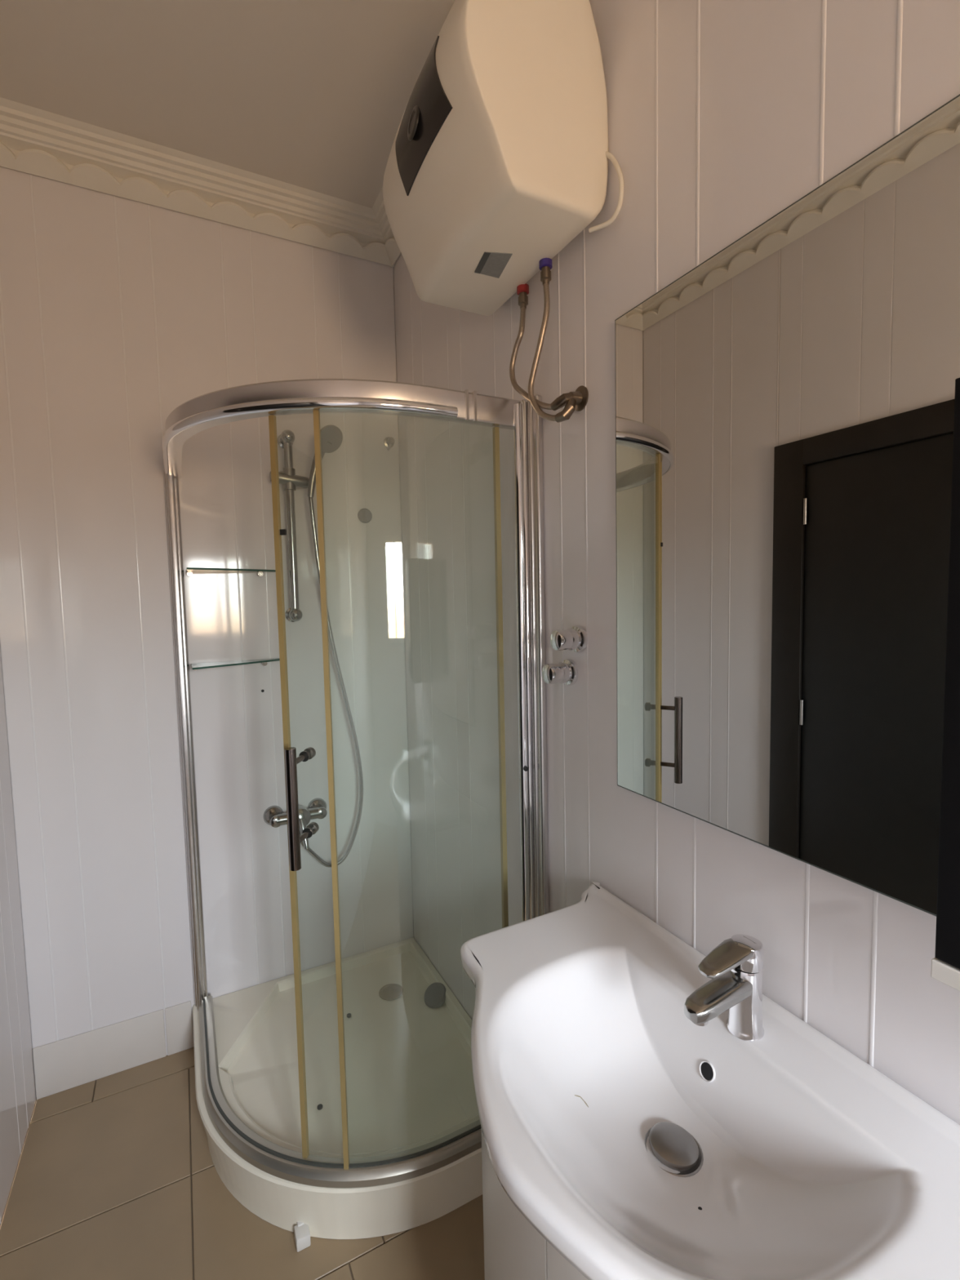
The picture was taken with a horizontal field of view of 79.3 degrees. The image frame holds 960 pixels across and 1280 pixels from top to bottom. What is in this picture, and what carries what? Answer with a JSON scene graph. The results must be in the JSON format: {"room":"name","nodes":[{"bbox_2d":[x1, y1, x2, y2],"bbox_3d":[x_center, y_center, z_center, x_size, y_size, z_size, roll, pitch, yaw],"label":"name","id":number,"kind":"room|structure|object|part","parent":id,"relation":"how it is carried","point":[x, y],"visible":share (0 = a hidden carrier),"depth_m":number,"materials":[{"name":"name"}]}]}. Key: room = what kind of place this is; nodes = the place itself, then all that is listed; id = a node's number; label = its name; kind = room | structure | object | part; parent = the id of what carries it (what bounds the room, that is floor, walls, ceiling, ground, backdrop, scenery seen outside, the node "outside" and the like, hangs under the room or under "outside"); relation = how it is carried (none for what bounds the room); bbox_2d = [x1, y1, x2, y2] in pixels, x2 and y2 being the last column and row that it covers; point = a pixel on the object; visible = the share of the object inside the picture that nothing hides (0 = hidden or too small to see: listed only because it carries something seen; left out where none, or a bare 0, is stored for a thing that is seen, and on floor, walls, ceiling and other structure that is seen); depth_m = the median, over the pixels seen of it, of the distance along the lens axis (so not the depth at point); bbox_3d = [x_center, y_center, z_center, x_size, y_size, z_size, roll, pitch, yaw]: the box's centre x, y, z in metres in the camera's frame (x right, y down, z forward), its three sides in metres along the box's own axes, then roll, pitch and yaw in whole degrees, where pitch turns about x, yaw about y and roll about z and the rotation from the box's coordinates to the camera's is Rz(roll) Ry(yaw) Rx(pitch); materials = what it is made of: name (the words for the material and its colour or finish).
{"room":"bathroom","nodes":[
{"label":"bathroom","id":0,"kind":"room"},
{"bbox_2d":[0,650,35,1223],"bbox_3d":[-0.663,0.079,0.146,0.121,2.850,3.408,-3,5,-27],"label":"wall","id":1,"kind":"structure","parent":0,"point":[17,1082],"depth_m":1.62,"materials":[{"name":"plastic"}]},
{"bbox_3d":[-1.255,0.052,1.410,0.009,2.752,0.203,-3,5,-27],"label":"panel","id":2,"kind":"part","parent":1,"relation":"part of","materials":[{"name":"plastic"}]},
{"bbox_3d":[-1.323,0.044,1.540,0.009,2.752,0.090,-3,5,-27],"label":"panel","id":3,"kind":"part","parent":1,"relation":"part of","materials":[{"name":"plastic"}]},
{"bbox_2d":[0,166,413,1097],"bbox_3d":[-0.870,-0.048,2.012,1.477,2.850,0.121,-3,5,-27],"label":"wall","id":4,"kind":"structure","parent":0,"point":[117,313],"depth_m":1.88,"materials":[{"name":"plastic"}]},
{"bbox_3d":[-1.365,0.034,1.698,0.063,2.752,0.009,-3,5,-27],"label":"panel","id":5,"kind":"part","parent":4,"relation":"part of","materials":[{"name":"plastic"}]},
{"bbox_3d":[-1.297,0.030,1.733,0.090,2.752,0.009,-3,5,-27],"label":"panel","id":6,"kind":"part","parent":4,"relation":"part of","materials":[{"name":"plastic"}]},
{"bbox_3d":[-1.167,0.022,1.800,0.203,2.752,0.009,-3,5,-27],"label":"panel","id":7,"kind":"part","parent":4,"relation":"part of","materials":[{"name":"plastic"}]},
{"bbox_2d":[32,1000,193,1099],"bbox_3d":[-1.169,1.315,1.867,0.432,0.165,0.006,-3,5,-27],"label":"baseboard","id":8,"kind":"structure","parent":4,"relation":"attached to","point":[65,1064],"depth_m":1.85,"materials":[{"name":"plastic"}]},
{"bbox_3d":[-1.037,0.015,1.867,0.090,2.752,0.009,-3,5,-27],"label":"panel","id":9,"kind":"part","parent":4,"relation":"part of","materials":[{"name":"plastic"}]},
{"bbox_2d":[0,97,394,266],"bbox_3d":[-0.846,-1.405,1.814,1.237,0.116,0.112,-3,5,-27],"label":"crown molding","id":10,"kind":"structure","parent":4,"relation":"attached to","point":[33,140],"depth_m":1.77,"materials":[{"name":"paint"}]},
{"bbox_3d":[-0.907,0.007,1.934,0.203,2.752,0.009,-3,5,-27],"label":"panel","id":11,"kind":"part","parent":4,"relation":"part of","materials":[{"name":"plastic"}]},
{"bbox_2d":[186,567,275,576],"bbox_3d":[-0.792,-0.221,1.888,0.295,0.021,0.152,-3,5,-27],"label":"glass shelf","id":12,"kind":"object","parent":4,"relation":"attached to","point":[189,571],"visible":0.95,"depth_m":1.87,"materials":[{"name":"clear glass"}]},
{"bbox_3d":[-0.792,-0.228,1.887,0.295,0.006,0.150,-3,5,-27],"label":"glass","id":13,"kind":"part","parent":12,"relation":"part of","materials":[{"name":"clear glass"}]},
{"bbox_2d":[191,657,279,670],"bbox_3d":[-0.786,0.085,1.910,0.295,0.021,0.152,-3,5,-27],"label":"glass shelf","id":14,"kind":"object","parent":4,"relation":"attached to","point":[196,666],"visible":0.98,"depth_m":1.90,"materials":[{"name":"clear glass"}]},
{"bbox_3d":[-0.777,0.000,2.001,0.090,2.752,0.009,-3,5,-27],"label":"panel","id":15,"kind":"part","parent":4,"relation":"part of","materials":[{"name":"plastic"}]},
{"bbox_2d":[269,429,309,622],"bbox_3d":[-0.649,-0.387,1.991,0.126,0.652,0.084,-3,5,-27],"label":"shower rail","id":16,"kind":"object","parent":4,"relation":"attached to","point":[288,477],"visible":0.99,"depth_m":1.97,"materials":[{"name":"silver metal"}]},
{"bbox_2d":[307,424,342,497],"bbox_3d":[-0.526,-0.596,1.931,0.132,0.224,0.086,-1,4,3],"label":"shower","id":17,"kind":"object","parent":16,"relation":"attached to","point":[331,437],"visible":0.8,"depth_m":1.94,"materials":[{"name":"metal"}]},
{"bbox_3d":[-0.540,-0.583,1.955,0.102,0.196,0.034,1,4,26],"label":"handle","id":18,"kind":"part","parent":17,"relation":"part of","materials":[{"name":"metal"}]},
{"bbox_3d":[-0.647,-0.007,2.068,0.203,2.752,0.009,-3,5,-27],"label":"panel","id":19,"kind":"part","parent":4,"relation":"part of","materials":[{"name":"plastic"}]},
{"bbox_2d":[263,797,327,849],"bbox_3d":[-0.629,0.643,2.022,0.220,0.130,0.156,-3,5,-27],"label":"shower mixer","id":20,"kind":"object","parent":4,"relation":"attached to","point":[273,815],"visible":0.88,"depth_m":2.03,"materials":[{"name":"silver metal"}]},
{"bbox_3d":[-0.606,0.661,1.979,0.031,0.099,0.058,-3,5,-27],"label":"lever","id":21,"kind":"part","parent":20,"relation":"part of","materials":[{"name":"silver metal"}]},
{"bbox_2d":[299,497,363,866],"bbox_3d":[-0.540,0.164,2.046,0.234,1.318,0.038,-3,5,-27],"label":"shower hose","id":22,"kind":"object","parent":20,"relation":"attached to","point":[309,850],"visible":0.85,"depth_m":2.08,"materials":[{"name":"silver metal"}]},
{"bbox_3d":[-0.517,-0.015,2.136,0.090,2.752,0.009,-3,5,-27],"label":"panel","id":23,"kind":"part","parent":4,"relation":"part of","materials":[{"name":"plastic"}]},
{"bbox_2d":[357,508,372,523],"bbox_3d":[-0.426,-0.461,2.145,0.054,0.054,0.009,-3,5,-27],"label":"disc","id":24,"kind":"object","parent":4,"relation":"attached to","point":[364,515],"visible":1,"depth_m":2.14,"materials":[{"name":"grey plastic"}]},
{"bbox_3d":[-0.386,-0.023,2.203,0.205,2.752,0.009,-3,5,-27],"label":"panel","id":25,"kind":"part","parent":4,"relation":"part of","materials":[{"name":"plastic"}]},
{"bbox_2d":[383,436,394,450],"bbox_3d":[-0.334,-0.732,2.160,0.040,0.059,0.039,-3,5,-27],"label":"robe hook","id":26,"kind":"object","parent":4,"relation":"attached to","point":[388,442],"visible":1,"depth_m":2.15,"materials":[{"name":"metal"}]},
{"bbox_2d":[0,0,454,208],"bbox_3d":[-0.091,-1.427,0.350,1.477,0.100,3.640,-3,5,-27],"label":"ceiling","id":27,"kind":"structure","parent":0,"point":[312,95],"depth_m":1.47,"materials":[{"name":"paint"}]},
{"bbox_2d":[0,1046,484,1279],"bbox_3d":[-0.028,1.516,0.557,1.477,0.100,3.640,-3,5,-27],"label":"floor","id":28,"kind":"structure","parent":0,"point":[116,1177],"depth_m":1.42,"materials":[{"name":"tile"}]},
{"bbox_2d":[192,937,482,1252],"bbox_3d":[-0.406,1.315,1.741,0.798,0.150,0.928,-3,5,-27],"label":"shower tray","id":29,"kind":"object","parent":28,"relation":"on","point":[410,1085],"visible":0.77,"depth_m":1.67,"materials":[{"name":"plastic"}]},
{"bbox_2d":[161,378,549,1188],"bbox_3d":[-0.478,0.346,1.492,1.253,1.820,0.418,0,4,23],"label":"shower frame","id":30,"kind":"object","parent":29,"relation":"on","point":[271,399],"visible":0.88,"depth_m":1.36,"materials":[{"name":"metal"}]},
{"bbox_3d":[-0.957,0.330,1.888,0.040,1.816,0.056,-3,5,-27],"label":"wall post","id":31,"kind":"part","parent":30,"relation":"part of","materials":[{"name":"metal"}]},
{"bbox_3d":[-0.397,0.361,1.291,0.026,0.265,0.111,-1,4,8],"label":"door handle","id":32,"kind":"part","parent":30,"relation":"part of","materials":[{"name":"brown metal"}]},
{"bbox_3d":[-0.584,-0.506,1.426,1.071,0.024,0.292,1,5,29],"label":"rail trim","id":33,"kind":"part","parent":30,"relation":"part of","materials":[{"name":"silver metal"}]},
{"bbox_3d":[-0.465,1.233,1.562,1.163,0.040,0.386,0,4,23],"label":"rail","id":34,"kind":"part","parent":30,"relation":"part of","materials":[{"name":"silver metal"}]},
{"bbox_3d":[-0.502,-0.528,1.438,1.159,0.061,0.380,0,4,23],"label":"rail","id":35,"kind":"part","parent":30,"relation":"part of","materials":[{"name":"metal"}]},
{"bbox_3d":[0.118,0.338,1.438,0.047,1.816,0.040,-3,5,-27],"label":"wall post","id":36,"kind":"part","parent":30,"relation":"part of","materials":[{"name":"silver metal"}]},
{"bbox_2d":[424,982,445,1008],"bbox_3d":[-0.154,1.234,2.009,0.077,0.060,0.083,-3,5,-27],"label":"drain cover","id":37,"kind":"object","parent":29,"relation":"in","point":[434,994],"visible":1,"depth_m":2.00,"materials":[{"name":"grey plastic"}]},
{"bbox_2d":[393,0,959,1124],"bbox_3d":[0.540,0.010,0.768,0.121,2.850,3.408,-3,5,-27],"label":"wall","id":38,"kind":"structure","parent":0,"point":[723,115],"depth_m":1.10,"materials":[{"name":"plastic"}]},
{"bbox_2d":[372,186,401,267],"bbox_3d":[0.411,-1.348,0.615,0.112,0.116,3.400,-3,5,-27],"label":"crown molding","id":39,"kind":"structure","parent":38,"relation":"attached to","point":[393,252],"depth_m":2.03,"materials":[{"name":"paint"}]},
{"bbox_3d":[-0.251,-0.024,2.175,0.009,2.752,0.166,-3,5,-27],"label":"panel","id":40,"kind":"part","parent":38,"relation":"part of","materials":[{"name":"plastic"}]},
{"bbox_3d":[-0.192,-0.017,2.061,0.009,2.752,0.090,-3,5,-27],"label":"panel","id":41,"kind":"part","parent":38,"relation":"part of","materials":[{"name":"plastic"}]},
{"bbox_3d":[-0.124,-0.009,1.932,0.009,2.752,0.203,-3,5,-27],"label":"panel","id":42,"kind":"part","parent":38,"relation":"part of","materials":[{"name":"plastic"}]},
{"bbox_3d":[-0.057,-0.001,1.802,0.009,2.752,0.090,-3,5,-27],"label":"panel","id":43,"kind":"part","parent":38,"relation":"part of","materials":[{"name":"plastic"}]},
{"bbox_3d":[0.011,0.006,1.672,0.009,2.752,0.203,-3,5,-27],"label":"panel","id":44,"kind":"part","parent":38,"relation":"part of","materials":[{"name":"plastic"}]},
{"bbox_2d":[382,0,623,315],"bbox_3d":[0.010,-0.997,1.190,0.327,0.489,0.479,-3,5,-27],"label":"water heater","id":45,"kind":"object","parent":38,"relation":"attached to","point":[500,154],"visible":1,"depth_m":1.06,"materials":[{"name":"plastic"}]},
{"bbox_3d":[-0.112,-1.014,1.111,0.032,0.168,0.225,-3,5,-27],"label":"control panel","id":46,"kind":"part","parent":45,"relation":"part of","materials":[{"name":"plastic"}]},
{"bbox_2d":[516,283,528,309],"bbox_3d":[0.099,-0.788,1.333,0.028,0.049,0.028,-3,5,-27],"label":"outlet","id":47,"kind":"object","parent":45,"relation":"attached to","point":[522,289],"depth_m":1.32,"materials":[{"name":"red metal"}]},
{"bbox_2d":[509,306,551,409],"bbox_3d":[0.120,-0.628,1.290,0.030,0.274,0.174,-3,5,-27],"label":"flexible hose","id":48,"kind":"object","parent":45,"relation":"attached to","point":[522,311],"visible":0.97,"depth_m":1.33,"materials":[{"name":"silver metal"}]},
{"bbox_2d":[528,283,555,421],"bbox_3d":[0.139,-0.611,1.240,0.024,0.301,0.097,-4,5,-34],"label":"flexible hose","id":49,"kind":"object","parent":45,"relation":"attached to","point":[542,414],"visible":0.99,"depth_m":1.24,"materials":[{"name":"silver metal"}]},
{"bbox_3d":[0.240,-0.853,1.090,0.018,0.139,0.076,-5,6,-44],"label":"power cord","id":50,"kind":"part","parent":45,"relation":"part of","materials":[{"name":"white plastic"}]},
{"bbox_3d":[0.078,0.014,1.542,0.009,2.752,0.090,-3,5,-27],"label":"panel","id":51,"kind":"part","parent":38,"relation":"part of","materials":[{"name":"plastic"}]},
{"bbox_2d":[481,1130,587,1279],"bbox_3d":[0.271,0.924,0.793,0.425,0.634,0.796,-3,5,-27],"label":"vanity cabinet","id":52,"kind":"object","parent":38,"relation":"attached to","point":[514,1250],"visible":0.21,"depth_m":0.77,"materials":[{"name":"white laminate"}]},
{"bbox_3d":[0.037,0.925,0.903,0.050,0.618,0.421,-2,4,-10],"label":"cabinet door","id":53,"kind":"part","parent":52,"relation":"part of","materials":[{"name":"white laminate"}]},
{"bbox_3d":[0.226,0.947,0.540,0.050,0.618,0.421,-5,6,-45],"label":"cabinet door","id":54,"kind":"part","parent":52,"relation":"part of","materials":[{"name":"white laminate"}]},
{"bbox_2d":[460,881,959,1279],"bbox_3d":[0.237,0.626,0.758,0.487,0.146,0.870,-3,5,-27],"label":"basin","id":55,"kind":"object","parent":52,"relation":"in","point":[639,1140],"visible":0.99,"depth_m":0.74,"materials":[{"name":"white ceramic"}]},
{"bbox_2d":[684,933,764,1040],"bbox_3d":[0.337,0.490,0.799,0.136,0.130,0.049,-3,5,-27],"label":"faucet","id":56,"kind":"object","parent":55,"relation":"on","point":[735,966],"visible":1,"depth_m":0.80,"materials":[{"name":"silver metal"}]},
{"bbox_3d":[0.331,0.485,0.795,0.121,0.036,0.039,-3,5,-27],"label":"spout","id":57,"kind":"part","parent":56,"relation":"part of","materials":[{"name":"silver metal"}]},
{"bbox_3d":[0.341,0.437,0.797,0.092,0.023,0.041,-3,5,-27],"label":"lever","id":58,"kind":"part","parent":56,"relation":"part of","materials":[{"name":"silver metal"}]},
{"bbox_3d":[0.146,0.022,1.413,0.009,2.752,0.203,-3,5,-27],"label":"panel","id":59,"kind":"part","parent":38,"relation":"part of","materials":[{"name":"plastic"}]},
{"bbox_2d":[542,658,577,685],"bbox_3d":[0.172,0.073,1.282,0.067,0.060,0.060,-3,5,-27],"label":"valve","id":60,"kind":"object","parent":38,"relation":"attached to","point":[566,672],"visible":1,"depth_m":1.27,"materials":[{"name":"silver metal"}]},
{"bbox_3d":[0.167,0.074,1.279,0.054,0.048,0.048,-3,5,-27],"label":"valve knob","id":61,"kind":"part","parent":60,"relation":"part of","materials":[{"name":"silver metal"}]},
{"bbox_2d":[550,625,587,653],"bbox_3d":[0.186,-0.001,1.247,0.067,0.060,0.060,-3,5,-27],"label":"valve","id":62,"kind":"object","parent":38,"relation":"attached to","point":[575,639],"visible":1,"depth_m":1.23,"materials":[{"name":"silver metal"}]},
{"bbox_3d":[0.181,0.000,1.244,0.054,0.048,0.048,-3,5,-27],"label":"valve knob","id":63,"kind":"part","parent":62,"relation":"part of","materials":[{"name":"silver metal"}]},
{"bbox_2d":[550,385,588,422],"bbox_3d":[0.185,-0.492,1.206,0.056,0.076,0.059,-3,5,-27],"label":"pipe fitting","id":64,"kind":"object","parent":38,"relation":"attached to","point":[577,400],"visible":1,"depth_m":1.20,"materials":[{"name":"silver metal"}]},
{"bbox_3d":[0.213,0.029,1.283,0.009,2.752,0.090,-3,5,-27],"label":"panel","id":65,"kind":"part","parent":38,"relation":"part of","materials":[{"name":"plastic"}]},
{"bbox_3d":[0.281,0.037,1.153,0.009,2.752,0.203,-3,5,-27],"label":"panel","id":66,"kind":"part","parent":38,"relation":"part of","materials":[{"name":"plastic"}]},
{"bbox_3d":[0.348,0.045,1.023,0.009,2.752,0.090,-3,5,-27],"label":"panel","id":67,"kind":"part","parent":38,"relation":"part of","materials":[{"name":"plastic"}]},
{"bbox_3d":[0.416,0.052,0.893,0.009,2.752,0.203,-3,5,-27],"label":"panel","id":68,"kind":"part","parent":38,"relation":"part of","materials":[{"name":"plastic"}]},
{"bbox_2d":[614,93,959,916],"bbox_3d":[0.418,-0.141,0.849,0.005,0.907,0.650,-3,5,-27],"label":"mirror","id":69,"kind":"object","parent":38,"relation":"attached to","point":[784,404],"visible":1,"depth_m":0.79,"materials":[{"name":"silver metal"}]},
{"bbox_3d":[0.483,0.060,0.763,0.009,2.752,0.090,-3,5,-27],"label":"panel","id":70,"kind":"part","parent":38,"relation":"part of","materials":[{"name":"plastic"}]},
{"bbox_3d":[0.551,0.068,0.634,0.009,2.752,0.203,-3,5,-27],"label":"panel","id":71,"kind":"part","parent":38,"relation":"part of","materials":[{"name":"plastic"}]},
{"bbox_2d":[930,377,959,991],"bbox_3d":[0.571,0.046,0.339,0.220,0.493,0.418,-3,5,-27],"label":"upper cabinet","id":72,"kind":"object","parent":38,"relation":"attached to","point":[945,966],"visible":1,"depth_m":0.47,"materials":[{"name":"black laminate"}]}
]}

